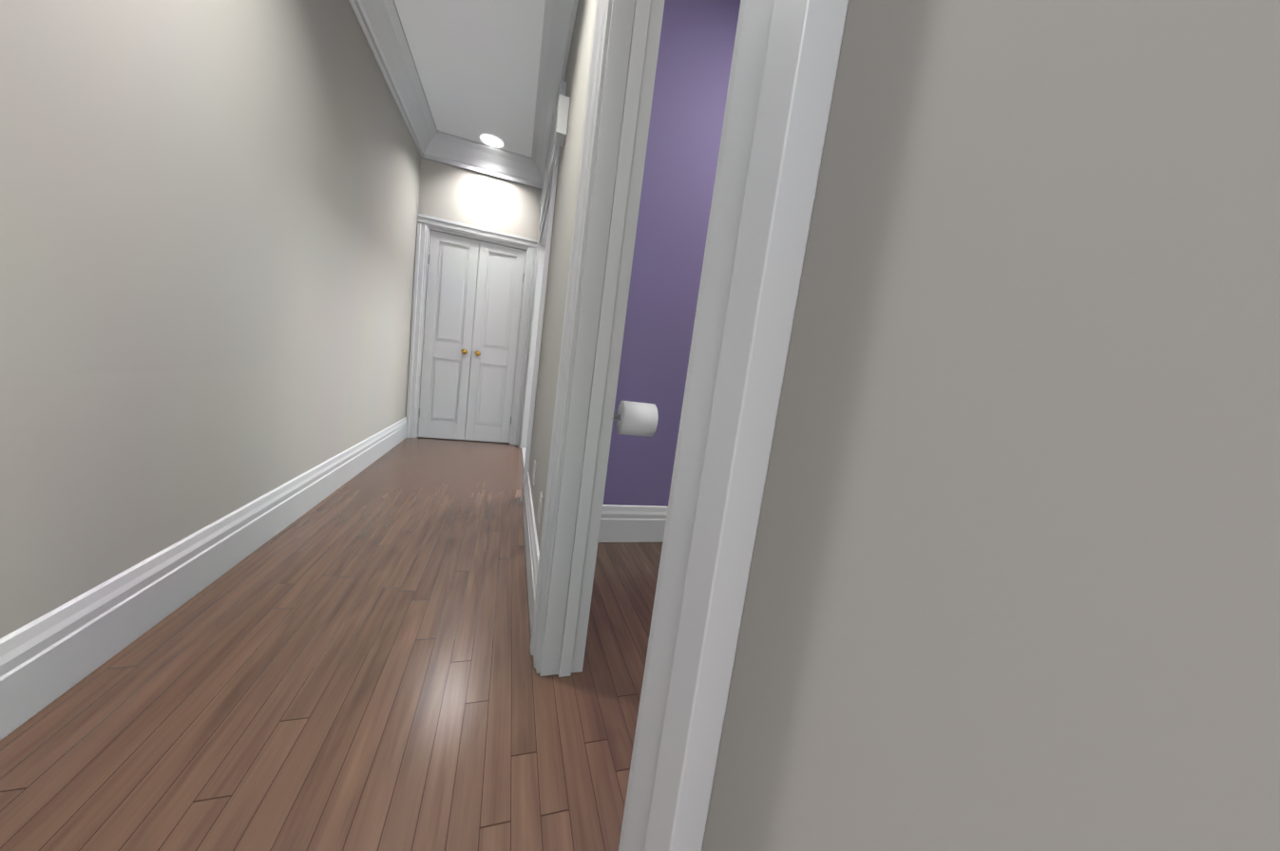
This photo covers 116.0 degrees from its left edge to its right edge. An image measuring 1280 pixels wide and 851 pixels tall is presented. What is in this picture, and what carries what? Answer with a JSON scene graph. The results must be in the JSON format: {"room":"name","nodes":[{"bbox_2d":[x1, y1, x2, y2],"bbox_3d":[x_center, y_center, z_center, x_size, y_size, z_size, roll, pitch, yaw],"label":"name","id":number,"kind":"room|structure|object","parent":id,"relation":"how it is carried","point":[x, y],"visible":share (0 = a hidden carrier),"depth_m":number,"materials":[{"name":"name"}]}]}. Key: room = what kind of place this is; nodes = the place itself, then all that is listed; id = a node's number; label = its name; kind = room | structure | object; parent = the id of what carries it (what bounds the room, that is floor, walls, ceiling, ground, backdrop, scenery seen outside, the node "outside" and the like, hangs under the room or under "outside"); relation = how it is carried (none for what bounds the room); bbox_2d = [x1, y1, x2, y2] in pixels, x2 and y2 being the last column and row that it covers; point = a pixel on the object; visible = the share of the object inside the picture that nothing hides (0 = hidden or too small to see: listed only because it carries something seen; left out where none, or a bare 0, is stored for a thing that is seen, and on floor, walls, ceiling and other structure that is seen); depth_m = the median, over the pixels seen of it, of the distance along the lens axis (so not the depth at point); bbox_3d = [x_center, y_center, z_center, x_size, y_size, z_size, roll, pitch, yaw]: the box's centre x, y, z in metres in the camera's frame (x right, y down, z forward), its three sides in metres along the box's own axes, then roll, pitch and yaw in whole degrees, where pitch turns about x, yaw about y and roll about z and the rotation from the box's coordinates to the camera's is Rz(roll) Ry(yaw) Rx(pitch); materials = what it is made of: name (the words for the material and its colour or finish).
{"room":"home hallway","nodes":[
{"label":"home hallway","id":0,"kind":"room"},
{"bbox_2d":[0,0,420,638],"bbox_3d":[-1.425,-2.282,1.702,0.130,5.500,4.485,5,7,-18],"label":"wall","id":1,"kind":"structure","parent":0,"point":[207,230],"depth_m":1.17,"materials":[{"name":"beige paint"}]},
{"bbox_2d":[0,417,407,741],"bbox_3d":[-1.658,0.352,1.925,0.026,0.202,4.256,5,7,-18],"label":"baseboard","id":2,"kind":"structure","parent":1,"relation":"attached to","point":[48,659],"depth_m":1.12,"materials":[{"name":"white paint"}]},
{"bbox_2d":[348,0,439,162],"bbox_3d":[-1.249,-2.170,1.566,0.155,0.200,4.380,5,7,-18],"label":"crown molding","id":3,"kind":"structure","parent":1,"relation":"attached to","point":[379,21],"depth_m":2.62,"materials":[{"name":"white paint"}]},
{"bbox_2d":[0,437,662,850],"bbox_3d":[-2.171,0.649,0.089,11.400,0.060,11.400,5,7,-18],"label":"floor","id":4,"kind":"structure","parent":0,"point":[348,665],"depth_m":1.00,"materials":[{"name":"brown wood"}]},
{"bbox_2d":[394,0,545,157],"bbox_3d":[0.873,-1.983,0.349,5.525,0.280,10.500,5,7,-18],"label":"ceiling","id":5,"kind":"structure","parent":0,"point":[477,63],"depth_m":2.62,"materials":[{"name":"white paint"}]},
{"bbox_2d":[479,133,503,148],"bbox_3d":[-1.313,-2.524,3.550,0.200,0.008,0.200,5,7,-18],"label":"recessed light","id":6,"kind":"object","parent":5,"relation":"in","point":[491,141],"visible":1,"depth_m":3.55,"materials":[{"name":"white plastic"}]},
{"bbox_2d":[405,157,541,442],"bbox_3d":[-1.710,-1.255,4.230,1.095,2.780,0.620,5,7,-18],"label":"wall","id":7,"kind":"structure","parent":0,"point":[462,196],"depth_m":3.81,"materials":[{"name":"beige paint"}]},
{"bbox_2d":[405,213,537,445],"bbox_3d":[-1.675,-0.874,4.000,1.068,2.096,0.098,5,7,-18],"label":"trim","id":8,"kind":"structure","parent":7,"relation":"attached to","point":[424,223],"depth_m":3.88,"materials":[{"name":"white paint"}]},
{"bbox_2d":[418,229,526,442],"bbox_3d":[-1.675,-0.818,3.983,0.880,1.975,0.109,5,7,-18],"label":"closet door","id":9,"kind":"structure","parent":7,"relation":"in","point":[455,267],"depth_m":4.00,"materials":[{"name":"white paint"}]},
{"bbox_2d":[436,131,527,185],"bbox_3d":[-1.431,-2.464,3.710,0.750,0.200,0.145,5,7,-18],"label":"crown molding","id":10,"kind":"structure","parent":7,"relation":"attached to","point":[455,151],"depth_m":3.70,"materials":[{"name":"white paint"}]},
{"bbox_2d":[521,447,526,470],"bbox_3d":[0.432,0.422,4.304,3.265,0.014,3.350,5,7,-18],"label":"baseboard","id":11,"kind":"structure","parent":0,"point":[524,449],"depth_m":3.81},
{"bbox_2d":[585,0,672,643],"bbox_3d":[-0.130,-0.700,1.470,0.011,2.780,0.855,5,7,-18],"label":"wall","id":12,"kind":"structure","parent":0,"point":[667,17],"depth_m":1.95,"materials":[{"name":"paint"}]},
{"bbox_2d":[612,401,658,437],"bbox_3d":[-0.035,-0.023,1.276,0.160,0.108,0.108,5,7,-18],"label":"toilet paper holder","id":13,"kind":"object","parent":12,"relation":"attached to","point":[636,418],"visible":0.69,"depth_m":1.24,"materials":[{"name":"white paper"}]},
{"bbox_2d":[611,0,740,506],"bbox_3d":[0.830,-0.680,2.307,2.354,2.780,0.100,5,7,-18],"label":"wall","id":14,"kind":"structure","parent":0,"point":[695,54],"depth_m":2.00,"materials":[{"name":"purple paint"}]},
{"bbox_2d":[598,504,668,542],"bbox_3d":[0.634,0.594,2.394,2.255,0.202,0.021,5,7,-18],"label":"baseboard","id":15,"kind":"structure","parent":14,"relation":"attached to","point":[632,524],"depth_m":2.15,"materials":[{"name":"white paint"}]},
{"bbox_2d":[528,0,1279,850],"bbox_3d":[-0.408,-0.820,2.129,0.120,2.780,4.490,5,7,-18],"label":"wall","id":16,"kind":"structure","parent":0,"point":[1015,576],"depth_m":0.13,"materials":[{"name":"beige paint"}]},
{"bbox_2d":[522,472,539,635],"bbox_3d":[-0.529,0.501,1.915,0.021,0.202,1.359,5,7,-18],"label":"baseboard","id":17,"kind":"structure","parent":16,"relation":"attached to","point":[532,553],"depth_m":1.69,"materials":[{"name":"white paint"}]},
{"bbox_2d":[532,460,535,485],"bbox_3d":[-0.541,0.241,2.040,0.009,0.114,0.070,5,7,-18],"label":"outlet","id":18,"kind":"object","parent":16,"relation":"attached to","point":[534,467],"depth_m":2.01,"materials":[{"name":"white plastic"}]},
{"bbox_2d":[537,492,542,525],"bbox_3d":[-0.394,0.325,1.574,0.009,0.114,0.070,5,7,-18],"label":"outlet","id":19,"kind":"object","parent":16,"relation":"attached to","point":[540,500],"depth_m":1.55,"materials":[{"name":"white plastic"}]},
{"bbox_2d":[517,80,566,501],"bbox_3d":[-0.800,-0.859,3.273,0.153,2.472,1.810,5,7,-18],"label":"door frame","id":20,"kind":"structure","parent":16,"relation":"attached to","point":[543,250],"depth_m":3.17,"materials":[{"name":"white paint"}]},
{"bbox_2d":[527,0,578,190],"bbox_3d":[-0.329,-2.079,1.798,0.152,0.200,4.522,5,7,-18],"label":"crown molding","id":21,"kind":"structure","parent":16,"relation":"attached to","point":[560,15],"depth_m":2.54,"materials":[{"name":"white paint"}]},
{"bbox_2d":[554,94,570,147],"bbox_3d":[-0.391,-1.517,1.997,0.050,0.173,0.120,5,7,-18],"label":"door chime","id":22,"kind":"object","parent":16,"relation":"attached to","point":[562,120],"visible":0.98,"depth_m":1.94,"materials":[{"name":"white plastic"}]},
{"bbox_2d":[530,0,849,850],"bbox_3d":[0.008,-0.287,0.699,0.148,2.194,0.993,5,7,-18],"label":"door frame","id":23,"kind":"structure","parent":16,"relation":"attached to","point":[785,59],"depth_m":0.29,"materials":[{"name":"white paint"}]}
]}

